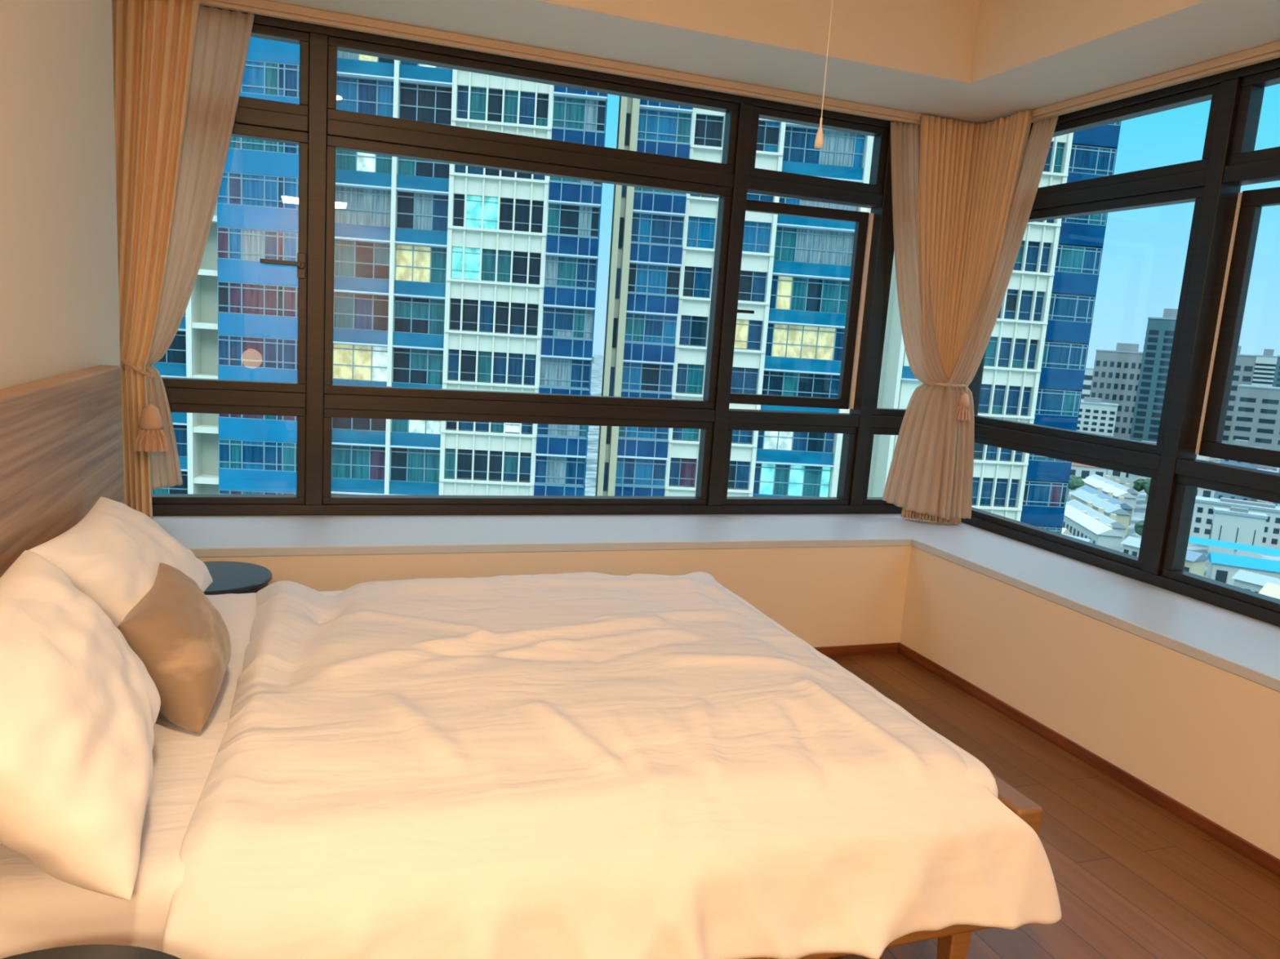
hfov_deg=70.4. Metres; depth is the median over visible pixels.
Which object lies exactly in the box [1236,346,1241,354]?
plant
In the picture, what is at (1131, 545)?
house
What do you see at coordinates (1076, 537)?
house
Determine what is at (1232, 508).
roof
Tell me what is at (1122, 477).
house
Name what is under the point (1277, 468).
building
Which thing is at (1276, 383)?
building
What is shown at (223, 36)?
sheer curtain
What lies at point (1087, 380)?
building
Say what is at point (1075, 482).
tree
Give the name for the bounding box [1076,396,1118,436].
building
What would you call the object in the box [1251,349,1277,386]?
building
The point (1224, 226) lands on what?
window
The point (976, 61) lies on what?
ceiling
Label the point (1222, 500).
roof
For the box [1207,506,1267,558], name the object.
building
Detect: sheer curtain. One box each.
[145,4,254,489]
[881,121,959,519]
[938,115,1058,519]
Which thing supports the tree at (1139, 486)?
on the ground
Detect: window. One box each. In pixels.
[151,4,906,515]
[960,57,1279,626]
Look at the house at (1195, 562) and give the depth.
209.49 m
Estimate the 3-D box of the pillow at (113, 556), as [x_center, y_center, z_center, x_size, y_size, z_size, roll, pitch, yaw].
[-1.179,0.214,2.116,0.271,0.292,0.776,1,10,-20]
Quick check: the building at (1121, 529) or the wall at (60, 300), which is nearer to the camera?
the wall at (60, 300)
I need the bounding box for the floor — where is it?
[827,652,1279,958]
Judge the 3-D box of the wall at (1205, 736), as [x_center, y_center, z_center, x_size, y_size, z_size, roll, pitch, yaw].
[0.569,0.954,1.822,4.220,0.627,5.520,1,10,-20]
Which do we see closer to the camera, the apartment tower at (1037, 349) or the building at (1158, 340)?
the apartment tower at (1037, 349)
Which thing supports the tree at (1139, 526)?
on the ground
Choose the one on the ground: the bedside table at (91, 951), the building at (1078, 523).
the building at (1078, 523)
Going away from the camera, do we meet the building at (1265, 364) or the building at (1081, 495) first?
the building at (1081, 495)
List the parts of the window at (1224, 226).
sash, sash, sash, sash, casement sash, sash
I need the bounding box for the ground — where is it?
[584,355,1279,577]
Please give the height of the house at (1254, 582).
8.965 m
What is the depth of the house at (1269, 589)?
181.61 m
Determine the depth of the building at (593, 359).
106.45 m
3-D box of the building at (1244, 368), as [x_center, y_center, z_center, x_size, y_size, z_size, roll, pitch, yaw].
[352.923,-46.851,547.688,24.000,67.220,16.600,10,11,32]
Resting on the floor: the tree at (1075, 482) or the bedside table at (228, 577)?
the bedside table at (228, 577)
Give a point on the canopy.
(1236, 546)
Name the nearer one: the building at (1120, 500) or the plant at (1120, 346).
the building at (1120, 500)
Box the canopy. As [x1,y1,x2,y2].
[1188,536,1279,556]
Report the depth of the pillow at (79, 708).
1.28 m
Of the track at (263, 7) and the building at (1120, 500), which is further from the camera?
the building at (1120, 500)
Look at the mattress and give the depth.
1.38 m
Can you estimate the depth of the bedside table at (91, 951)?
1.18 m
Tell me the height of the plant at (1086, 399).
2.376 m
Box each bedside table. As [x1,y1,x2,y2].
[1,944,180,958]
[202,561,271,595]
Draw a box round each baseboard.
[813,642,898,657]
[897,642,1279,877]
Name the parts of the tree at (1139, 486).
crown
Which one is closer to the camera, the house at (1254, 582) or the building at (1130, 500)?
the house at (1254, 582)
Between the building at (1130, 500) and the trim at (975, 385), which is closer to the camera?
the trim at (975, 385)
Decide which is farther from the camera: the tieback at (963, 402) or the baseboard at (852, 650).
the tieback at (963, 402)
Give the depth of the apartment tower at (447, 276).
56.03 m
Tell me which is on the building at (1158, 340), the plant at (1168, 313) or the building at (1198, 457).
the plant at (1168, 313)
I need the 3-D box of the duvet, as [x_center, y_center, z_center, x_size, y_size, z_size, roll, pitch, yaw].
[-0.178,0.576,2.335,1.662,0.366,1.784,1,10,-20]
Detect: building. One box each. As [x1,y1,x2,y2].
[584,355,594,490]
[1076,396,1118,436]
[1080,368,1093,400]
[1089,342,1142,439]
[1129,308,1177,442]
[1189,496,1279,549]
[1196,453,1209,461]
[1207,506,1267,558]
[1210,346,1257,457]
[1213,439,1261,501]
[1229,384,1279,471]
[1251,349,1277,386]
[1270,467,1279,506]
[1271,355,1279,387]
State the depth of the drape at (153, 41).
3.29 m
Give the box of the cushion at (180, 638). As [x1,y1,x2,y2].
[116,563,231,733]
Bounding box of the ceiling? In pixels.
[266,0,1279,124]
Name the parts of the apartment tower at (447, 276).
wall panel, sill, wall panel, sill, sill, wall panel, wall panel, sill, wall panel, sill, sill, wall panel, wall panel, sill, wall panel, sill, wall panel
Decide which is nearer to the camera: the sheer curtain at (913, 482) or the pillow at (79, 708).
the pillow at (79, 708)
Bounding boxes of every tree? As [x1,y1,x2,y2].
[1066,474,1084,499]
[1133,478,1151,502]
[1133,520,1143,536]
[1143,480,1150,494]
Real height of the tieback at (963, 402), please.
0.175 m
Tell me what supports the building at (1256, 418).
on the ground
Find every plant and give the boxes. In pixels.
[1084,396,1101,403]
[1115,342,1139,351]
[1162,308,1177,318]
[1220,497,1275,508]
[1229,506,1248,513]
[1235,439,1248,445]
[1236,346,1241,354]
[1262,349,1274,355]
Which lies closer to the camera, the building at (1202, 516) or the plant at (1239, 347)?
the building at (1202, 516)
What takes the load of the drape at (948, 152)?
hanging from the track at (263, 7)
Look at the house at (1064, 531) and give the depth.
237.10 m
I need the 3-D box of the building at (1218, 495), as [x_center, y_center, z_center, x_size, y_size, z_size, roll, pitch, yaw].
[202.154,1.008,308.109,11.100,28.880,9.400,10,11,33]
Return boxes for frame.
[0,364,1043,958]
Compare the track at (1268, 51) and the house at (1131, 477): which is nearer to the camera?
the track at (1268, 51)
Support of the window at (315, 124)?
in the wall at (1205, 736)
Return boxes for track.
[199,0,972,124]
[1031,40,1279,123]
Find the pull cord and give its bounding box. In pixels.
[814,0,832,149]
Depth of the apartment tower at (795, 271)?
59.73 m
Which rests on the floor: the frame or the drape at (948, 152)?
the frame
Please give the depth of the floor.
2.56 m
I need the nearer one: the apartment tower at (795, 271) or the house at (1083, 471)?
the apartment tower at (795, 271)
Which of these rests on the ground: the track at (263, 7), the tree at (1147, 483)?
the tree at (1147, 483)
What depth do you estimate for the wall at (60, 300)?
2.24 m
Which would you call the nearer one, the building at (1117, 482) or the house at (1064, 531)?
the house at (1064, 531)
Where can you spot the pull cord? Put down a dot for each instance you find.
(819, 141)
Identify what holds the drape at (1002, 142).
hanging from the track at (1268, 51)
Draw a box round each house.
[1061,528,1071,534]
[1061,533,1093,543]
[1070,462,1106,479]
[1106,469,1128,483]
[1120,536,1141,556]
[1127,473,1151,493]
[1183,550,1208,576]
[1195,487,1215,497]
[1206,551,1279,585]
[1231,569,1279,592]
[1257,467,1275,502]
[1257,582,1279,599]
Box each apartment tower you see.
[151,36,608,496]
[595,95,874,497]
[866,120,1121,533]
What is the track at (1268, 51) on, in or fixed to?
attached to the ceiling
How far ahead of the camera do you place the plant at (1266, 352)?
690.93 m
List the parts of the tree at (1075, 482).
crown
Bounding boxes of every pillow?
[0,550,160,900]
[22,497,212,627]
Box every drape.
[111,0,199,519]
[900,115,980,522]
[937,110,1032,524]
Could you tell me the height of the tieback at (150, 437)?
0.429 m
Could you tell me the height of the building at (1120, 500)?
8.000 m
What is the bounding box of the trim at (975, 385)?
[968,350,986,415]
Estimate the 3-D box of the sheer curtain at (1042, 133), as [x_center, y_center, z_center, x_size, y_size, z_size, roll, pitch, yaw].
[1.675,-0.721,4.320,0.374,1.867,0.132,10,11,35]
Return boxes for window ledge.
[152,514,1279,692]
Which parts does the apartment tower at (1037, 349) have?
sill, wall panel, wall panel, sill, sill, wall panel, wall panel, sill, wall panel, sill, wall panel, sill, wall panel, sill, wall panel, sill, wall panel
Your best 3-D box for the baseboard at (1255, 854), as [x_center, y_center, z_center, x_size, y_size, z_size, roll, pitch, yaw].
[1.963,1.180,2.089,0.012,0.045,4.624,1,10,-20]
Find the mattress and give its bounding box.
[0,582,997,958]
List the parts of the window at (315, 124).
sash, sash, sash, handle, sash, sash, sash, handle, sash, casement sash, sash, sash, sash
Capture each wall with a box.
[0,0,119,389]
[196,546,1279,859]
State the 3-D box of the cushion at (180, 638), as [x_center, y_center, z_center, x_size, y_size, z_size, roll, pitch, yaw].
[-0.980,0.344,1.920,0.200,0.248,0.389,1,10,-20]
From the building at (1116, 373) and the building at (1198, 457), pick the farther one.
the building at (1116, 373)
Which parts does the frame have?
headboard, rail, leg, foot rail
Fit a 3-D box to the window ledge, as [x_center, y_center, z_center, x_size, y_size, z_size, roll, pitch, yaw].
[0.516,0.623,1.773,4.080,0.035,5.180,1,10,-20]
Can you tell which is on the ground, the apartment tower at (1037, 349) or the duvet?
the apartment tower at (1037, 349)
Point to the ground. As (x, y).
(1139, 514)
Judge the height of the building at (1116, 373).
64.196 m
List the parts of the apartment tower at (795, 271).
sill, wall panel, sill, wall panel, sill, wall panel, sill, wall panel, sill, wall panel, sill, wall panel, sill, wall panel, sill, wall panel, wall panel, wall panel, sill, wall panel, wall panel, sill, wall panel, sill, wall panel, sill, wall panel, sill, wall panel, wall panel, wall panel, sill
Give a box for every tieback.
[120,357,168,452]
[925,381,970,420]
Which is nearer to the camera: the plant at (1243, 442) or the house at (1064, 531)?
the house at (1064, 531)
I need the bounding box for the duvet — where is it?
[161,572,1061,958]
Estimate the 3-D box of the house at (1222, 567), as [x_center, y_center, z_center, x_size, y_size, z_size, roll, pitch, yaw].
[142.233,22.555,211.851,17.000,9.000,7.000,8,10,23]
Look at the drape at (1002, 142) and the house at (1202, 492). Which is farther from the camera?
the house at (1202, 492)
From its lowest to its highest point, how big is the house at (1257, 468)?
12.877 m

